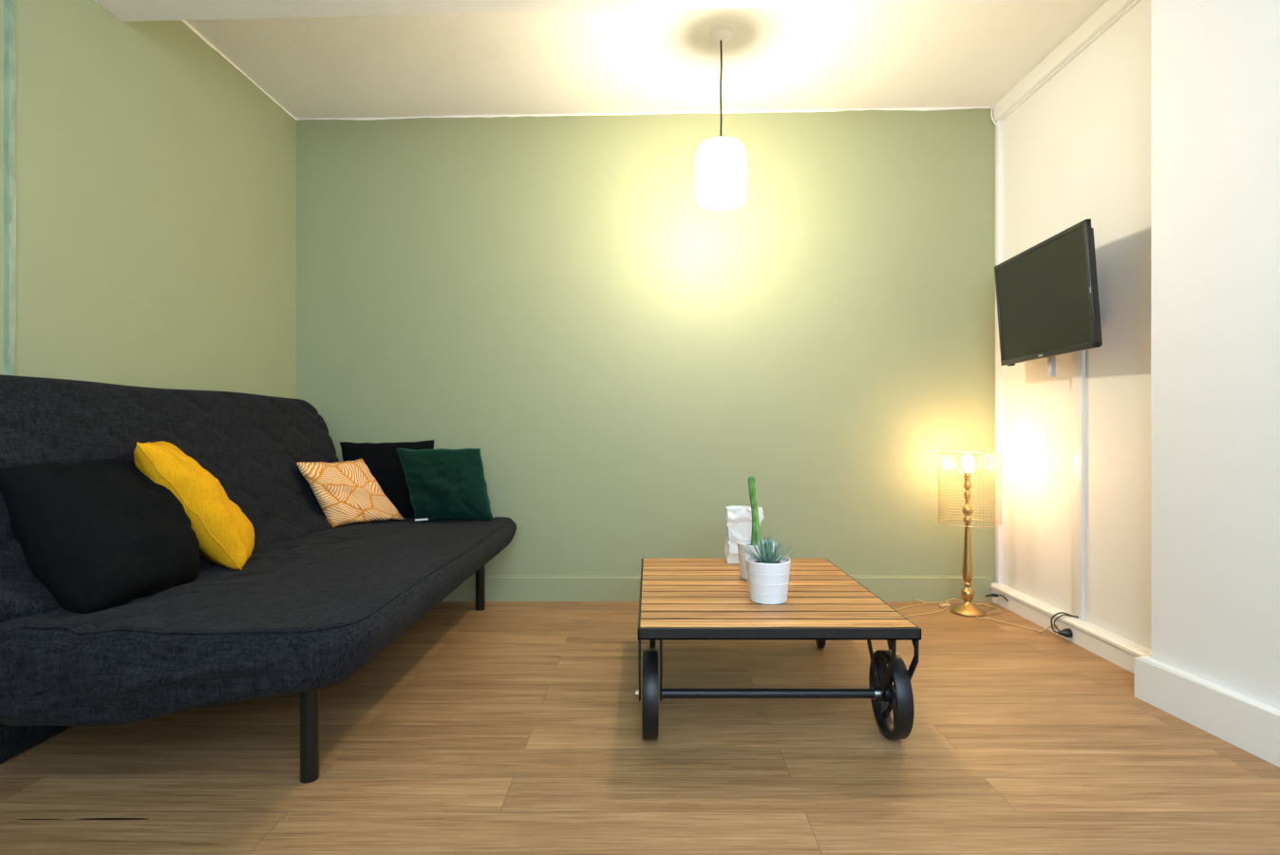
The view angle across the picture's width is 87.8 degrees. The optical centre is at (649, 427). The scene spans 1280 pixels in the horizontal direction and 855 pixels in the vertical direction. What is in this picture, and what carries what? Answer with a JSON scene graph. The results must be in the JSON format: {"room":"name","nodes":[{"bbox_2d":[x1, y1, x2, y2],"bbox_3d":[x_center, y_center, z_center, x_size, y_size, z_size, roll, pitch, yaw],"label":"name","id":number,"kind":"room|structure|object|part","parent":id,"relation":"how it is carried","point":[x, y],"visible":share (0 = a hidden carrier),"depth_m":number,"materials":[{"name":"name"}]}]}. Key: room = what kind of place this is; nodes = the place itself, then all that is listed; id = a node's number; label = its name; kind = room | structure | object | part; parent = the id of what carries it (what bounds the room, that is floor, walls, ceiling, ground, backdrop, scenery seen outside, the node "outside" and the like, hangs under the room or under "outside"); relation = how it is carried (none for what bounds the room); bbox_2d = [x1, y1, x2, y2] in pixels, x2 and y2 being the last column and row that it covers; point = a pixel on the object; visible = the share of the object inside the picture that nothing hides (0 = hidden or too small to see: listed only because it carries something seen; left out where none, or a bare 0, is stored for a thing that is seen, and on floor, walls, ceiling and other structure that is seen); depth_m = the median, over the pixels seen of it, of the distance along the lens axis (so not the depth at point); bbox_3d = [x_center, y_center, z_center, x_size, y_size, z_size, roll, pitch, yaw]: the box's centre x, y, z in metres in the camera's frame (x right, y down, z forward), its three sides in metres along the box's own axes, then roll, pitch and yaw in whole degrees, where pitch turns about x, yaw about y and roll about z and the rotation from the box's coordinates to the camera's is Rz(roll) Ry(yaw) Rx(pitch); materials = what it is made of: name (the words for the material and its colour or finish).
{"room":"living room","nodes":[
{"label":"living room","id":0,"kind":"room"},
{"bbox_2d":[0,0,296,398],"bbox_3d":[-1.914,-0.400,1.180,0.150,2.640,4.760,0,0,0],"label":"wall","id":1,"kind":"structure","parent":0,"point":[156,180],"depth_m":2.41,"materials":[{"name":"green paint"}]},
{"bbox_2d":[3,0,16,375],"bbox_3d":[-1.836,-0.350,1.916,0.017,2.500,0.053,0,0,0],"label":"trim","id":2,"kind":"structure","parent":1,"relation":"attached to","point":[9,48],"depth_m":1.90,"materials":[{"name":"green paint"}]},
{"bbox_2d":[180,19,297,120],"bbox_3d":[-1.839,-1.605,2.895,0.005,0.023,1.130,0,0,0],"label":"trim","id":3,"kind":"structure","parent":1,"relation":"attached to","point":[208,43],"depth_m":2.88,"materials":[{"name":"white paint"}]},
{"bbox_2d":[94,0,1053,21],"bbox_3d":[0.131,-1.567,2.152,3.939,0.306,0.344,0,0,0],"label":"beam","id":4,"kind":"structure","parent":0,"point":[124,10],"depth_m":2.28,"materials":[{"name":"white paint"}]},
{"bbox_2d":[0,601,1279,854],"bbox_3d":[0.115,0.950,1.205,4.308,0.100,4.910,0,0,0],"label":"floor","id":5,"kind":"structure","parent":0,"point":[503,727],"depth_m":1.78,"materials":[{"name":"brown wood"}]},
{"bbox_2d":[0,374,516,783],"bbox_3d":[-1.223,0.377,2.430,1.135,1.046,1.995,0,0,0],"label":"sofa","id":6,"kind":"object","parent":5,"relation":"on","point":[313,601],"visible":0.82,"depth_m":1.77,"materials":[{"name":"black fabric"}]},
{"bbox_2d":[0,457,200,613],"bbox_3d":[-1.456,0.288,1.813,0.308,0.403,0.430,0,0,0],"label":"cushion","id":7,"kind":"object","parent":6,"relation":"on","point":[98,534],"visible":0.94,"depth_m":1.67,"materials":[{"name":"black fabric"}]},
{"bbox_3d":[-1.599,0.191,2.447,0.382,0.673,1.915,0,0,0],"label":"backrest","id":8,"kind":"part","parent":6,"relation":"part of","materials":[{"name":"black fabric"}]},
{"bbox_2d":[133,440,254,569],"bbox_3d":[-1.442,0.250,2.124,0.317,0.416,0.428,0,0,34],"label":"cushion","id":9,"kind":"object","parent":6,"relation":"on","point":[225,536],"visible":0.84,"depth_m":2.03,"materials":[{"name":"yellow fabric"}]},
{"bbox_3d":[-1.109,0.559,2.430,0.907,0.239,1.994,0,0,0],"label":"seat mattress","id":10,"kind":"part","parent":6,"relation":"part of","materials":[{"name":"black fabric"}]},
{"bbox_3d":[-0.871,0.749,1.703,0.045,0.302,0.045,0,0,0],"label":"leg","id":11,"kind":"part","parent":6,"relation":"part of","materials":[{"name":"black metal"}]},
{"bbox_2d":[296,457,404,527],"bbox_3d":[-1.396,0.301,3.091,0.189,0.302,0.485,0,0,28],"label":"cushion","id":12,"kind":"object","parent":6,"relation":"on","point":[347,492],"visible":1,"depth_m":3.04,"materials":[{"name":"orange fabric"}]},
{"bbox_2d":[339,439,433,517],"bbox_3d":[-1.331,0.271,3.388,0.524,0.415,0.078,0,0,0],"label":"cushion","id":13,"kind":"object","parent":6,"relation":"on","point":[383,461],"visible":0.38,"depth_m":3.37,"materials":[{"name":"black fabric"}]},
{"bbox_2d":[395,447,493,521],"bbox_3d":[-1.009,0.280,3.247,0.505,0.357,0.171,0,0,0],"label":"cushion","id":14,"kind":"object","parent":6,"relation":"on","point":[442,483],"visible":1,"depth_m":3.22,"materials":[{"name":"green fabric"}]},
{"bbox_3d":[-0.838,0.749,3.290,0.045,0.302,0.045,0,0,0],"label":"leg","id":15,"kind":"part","parent":6,"relation":"part of","materials":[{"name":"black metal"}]},
{"bbox_2d":[634,558,921,738],"bbox_3d":[0.353,0.724,2.312,0.795,0.351,0.983,0,0,0],"label":"coffee table","id":16,"kind":"object","parent":5,"relation":"on","point":[680,598],"visible":0.99,"depth_m":1.94,"materials":[{"name":"brown wood"}]},
{"bbox_2d":[724,505,763,563],"bbox_3d":[0.387,0.436,2.724,0.156,0.226,0.104,0,0,0],"label":"vase","id":17,"kind":"object","parent":16,"relation":"on","point":[738,518],"visible":0.61,"depth_m":2.69,"materials":[{"name":"white ceramic"}]},
{"bbox_2d":[736,475,776,580],"bbox_3d":[0.391,0.362,2.425,0.142,0.374,0.142,0,0,0],"label":"potted plant","id":18,"kind":"object","parent":16,"relation":"on","point":[756,532],"visible":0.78,"depth_m":2.41,"materials":[{"name":"green plant"}]},
{"bbox_3d":[0.383,0.306,2.426,0.044,0.262,0.036,0,0,22],"label":"cactus stem","id":19,"kind":"part","parent":18,"relation":"part of","materials":[{"name":"green plant"}]},
{"bbox_3d":[0.391,0.484,2.425,0.142,0.130,0.142,0,0,0],"label":"pot","id":20,"kind":"part","parent":18,"relation":"part of","materials":[{"name":"white ceramic"}]},
{"bbox_2d":[741,535,797,604],"bbox_3d":[0.371,0.444,2.122,0.177,0.210,0.149,0,0,44],"label":"potted plant","id":21,"kind":"object","parent":16,"relation":"on","point":[768,572],"visible":1,"depth_m":2.07,"materials":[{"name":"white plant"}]},
{"bbox_3d":[0.378,0.484,2.115,0.142,0.130,0.142,0,0,0],"label":"pot","id":22,"kind":"part","parent":21,"relation":"part of","materials":[{"name":"white ceramic"}]},
{"bbox_3d":[0.356,0.567,2.312,0.778,0.031,0.983,0,0,0],"label":"frame","id":23,"kind":"part","parent":16,"relation":"part of","materials":[{"name":"brown wood"}]},
{"bbox_2d":[903,598,963,616],"bbox_3d":[1.352,0.883,3.230,0.562,0.033,0.059,0,0,-33],"label":"extension cord","id":24,"kind":"object","parent":5,"relation":"on","point":[950,598],"visible":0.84,"depth_m":3.22,"materials":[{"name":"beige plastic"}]},
{"bbox_2d":[938,602,950,607],"bbox_3d":[1.478,0.891,3.330,0.052,0.016,0.026,0,0,-6],"label":"switch","id":25,"kind":"object","parent":5,"relation":"on","point":[942,605],"visible":1,"depth_m":3.32,"materials":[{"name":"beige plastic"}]},
{"bbox_2d":[896,598,999,612],"bbox_3d":[1.413,0.889,3.306,0.629,0.022,0.215,0,0,-6],"label":"extension cord","id":26,"kind":"object","parent":5,"relation":"on","point":[924,602],"visible":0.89,"depth_m":3.38,"materials":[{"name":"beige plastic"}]},
{"bbox_2d":[938,451,1051,633],"bbox_3d":[1.580,0.512,3.125,0.307,0.776,0.493,0,0,-7],"label":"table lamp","id":27,"kind":"object","parent":5,"relation":"on","point":[967,608],"visible":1,"depth_m":3.21,"materials":[{"name":"gold metal"}]},
{"bbox_3d":[1.546,0.544,3.230,0.060,0.597,0.060,0,0,0],"label":"stem","id":28,"kind":"part","parent":27,"relation":"part of","materials":[{"name":"gold metal"}]},
{"bbox_3d":[1.546,0.176,3.230,0.060,0.083,0.060,0,0,0],"label":"light bulb","id":29,"kind":"part","parent":27,"relation":"part of","materials":[{"name":"white glass"}]},
{"bbox_2d":[963,471,971,478],"bbox_3d":[1.546,0.233,3.230,0.030,0.034,0.030,0,0,0],"label":"bulb socket","id":30,"kind":"object","parent":27,"relation":"attached to","point":[966,474],"depth_m":3.22,"materials":[{"name":"gold metal"}]},
{"bbox_3d":[1.554,0.295,3.230,0.277,0.342,0.277,0,0,0],"label":"lamp shade","id":31,"kind":"part","parent":27,"relation":"part of","materials":[{"name":"gold metal"}]},
{"bbox_3d":[1.637,0.879,3.126,0.194,0.042,0.482,0,0,-7],"label":"lamp cord","id":32,"kind":"part","parent":27,"relation":"part of","materials":[{"name":"gold metal"}]},
{"bbox_2d":[296,108,995,583],"bbox_3d":[-0.010,-0.400,3.535,3.958,2.640,0.150,0,0,0],"label":"wall","id":33,"kind":"structure","parent":0,"point":[625,336],"depth_m":3.46,"materials":[{"name":"green paint"}]},
{"bbox_2d":[296,106,992,120],"bbox_3d":[-0.025,-1.638,3.459,3.628,0.079,0.005,0,0,0],"label":"trim","id":34,"kind":"structure","parent":33,"relation":"attached to","point":[965,107],"depth_m":3.46,"materials":[{"name":"white paint"}]},
{"bbox_2d":[441,575,991,601],"bbox_3d":[-0.035,0.835,3.455,3.608,0.131,0.030,0,0,0],"label":"baseboard","id":35,"kind":"structure","parent":33,"relation":"attached to","point":[498,588],"depth_m":3.44,"materials":[{"name":"green paint"}]},
{"bbox_2d":[990,105,996,125],"bbox_3d":[1.786,-1.622,3.449,0.033,0.112,0.011,0,0,0],"label":"cable loop","id":36,"kind":"object","parent":33,"relation":"attached to","point":[991,116],"visible":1,"depth_m":3.44,"materials":[{"name":"white paint"}]},
{"bbox_2d":[185,0,1108,118],"bbox_3d":[0.115,-1.750,1.205,4.208,0.299,4.810,0,0,0],"label":"ceiling","id":37,"kind":"structure","parent":0,"point":[973,53],"depth_m":2.94,"materials":[{"name":"white paint"}]},
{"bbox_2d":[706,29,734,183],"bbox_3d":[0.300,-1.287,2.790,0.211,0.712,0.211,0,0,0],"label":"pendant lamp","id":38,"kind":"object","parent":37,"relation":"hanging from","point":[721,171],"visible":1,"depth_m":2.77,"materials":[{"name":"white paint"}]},
{"bbox_3d":[0.300,-1.083,2.790,0.092,0.115,0.092,0,0,0],"label":"light bulb","id":39,"kind":"part","parent":38,"relation":"part of","materials":[{"name":"white glass"}]},
{"bbox_3d":[0.300,-1.413,2.790,0.011,0.426,0.008,0,0,0],"label":"cord","id":40,"kind":"part","parent":38,"relation":"part of","materials":[{"name":"black plastic"}]},
{"bbox_2d":[1002,0,1150,649],"bbox_3d":[1.894,-0.410,2.780,0.150,2.660,1.560,0,0,0],"label":"wall","id":41,"kind":"structure","parent":0,"point":[1078,149],"depth_m":2.69,"materials":[{"name":"white paint"}]},
{"bbox_2d":[985,593,1008,601],"bbox_3d":[1.752,0.849,3.337,0.056,0.020,0.111,0,0,-40],"label":"plug","id":42,"kind":"object","parent":41,"relation":"attached to","point":[990,594],"visible":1,"depth_m":3.36,"materials":[{"name":"black plastic"}]},
{"bbox_2d":[995,119,1002,583],"bbox_3d":[1.813,-0.390,3.442,0.032,2.395,0.035,0,0,0],"label":"trim","id":43,"kind":"structure","parent":41,"relation":"attached to","point":[999,123],"depth_m":3.43,"materials":[{"name":"white paint"}]},
{"bbox_2d":[994,218,1102,376],"bbox_3d":[1.723,-0.494,2.811,0.190,0.553,0.727,0,0,3],"label":"television","id":44,"kind":"object","parent":41,"relation":"attached to","point":[1047,292],"visible":1,"depth_m":2.73,"materials":[{"name":"black plastic"}]},
{"bbox_2d":[1050,611,1078,637],"bbox_3d":[1.750,0.838,2.828,0.076,0.092,0.113,0,0,-29],"label":"power cord","id":45,"kind":"object","parent":41,"relation":"attached to","point":[1066,632],"visible":1,"depth_m":2.81,"materials":[{"name":"black plastic"}]},
{"bbox_2d":[992,0,1141,122],"bbox_3d":[1.812,-1.631,2.835,0.053,0.109,1.250,0,0,0],"label":"trim","id":46,"kind":"structure","parent":41,"relation":"attached to","point":[1109,13],"depth_m":2.88,"materials":[{"name":"white paint"}]},
{"bbox_2d":[1072,349,1085,620],"bbox_3d":[1.817,0.179,2.810,0.024,1.258,0.070,0,0,0],"label":"trim","id":47,"kind":"structure","parent":41,"relation":"attached to","point":[1078,357],"depth_m":2.79,"materials":[{"name":"white paint"}]},
{"bbox_2d":[1150,0,1279,709],"bbox_3d":[1.932,-0.410,0.527,0.536,2.660,3.354,0,0,0],"label":"wall","id":48,"kind":"structure","parent":0,"point":[1215,64],"depth_m":1.97,"materials":[{"name":"white paint"}]},
{"bbox_2d":[990,582,1279,767],"bbox_3d":[1.786,0.832,1.205,0.327,0.136,4.510,0,0,0],"label":"baseboard","id":49,"kind":"structure","parent":48,"relation":"attached to","point":[1252,725],"depth_m":2.07,"materials":[{"name":"white paint"}]}
]}

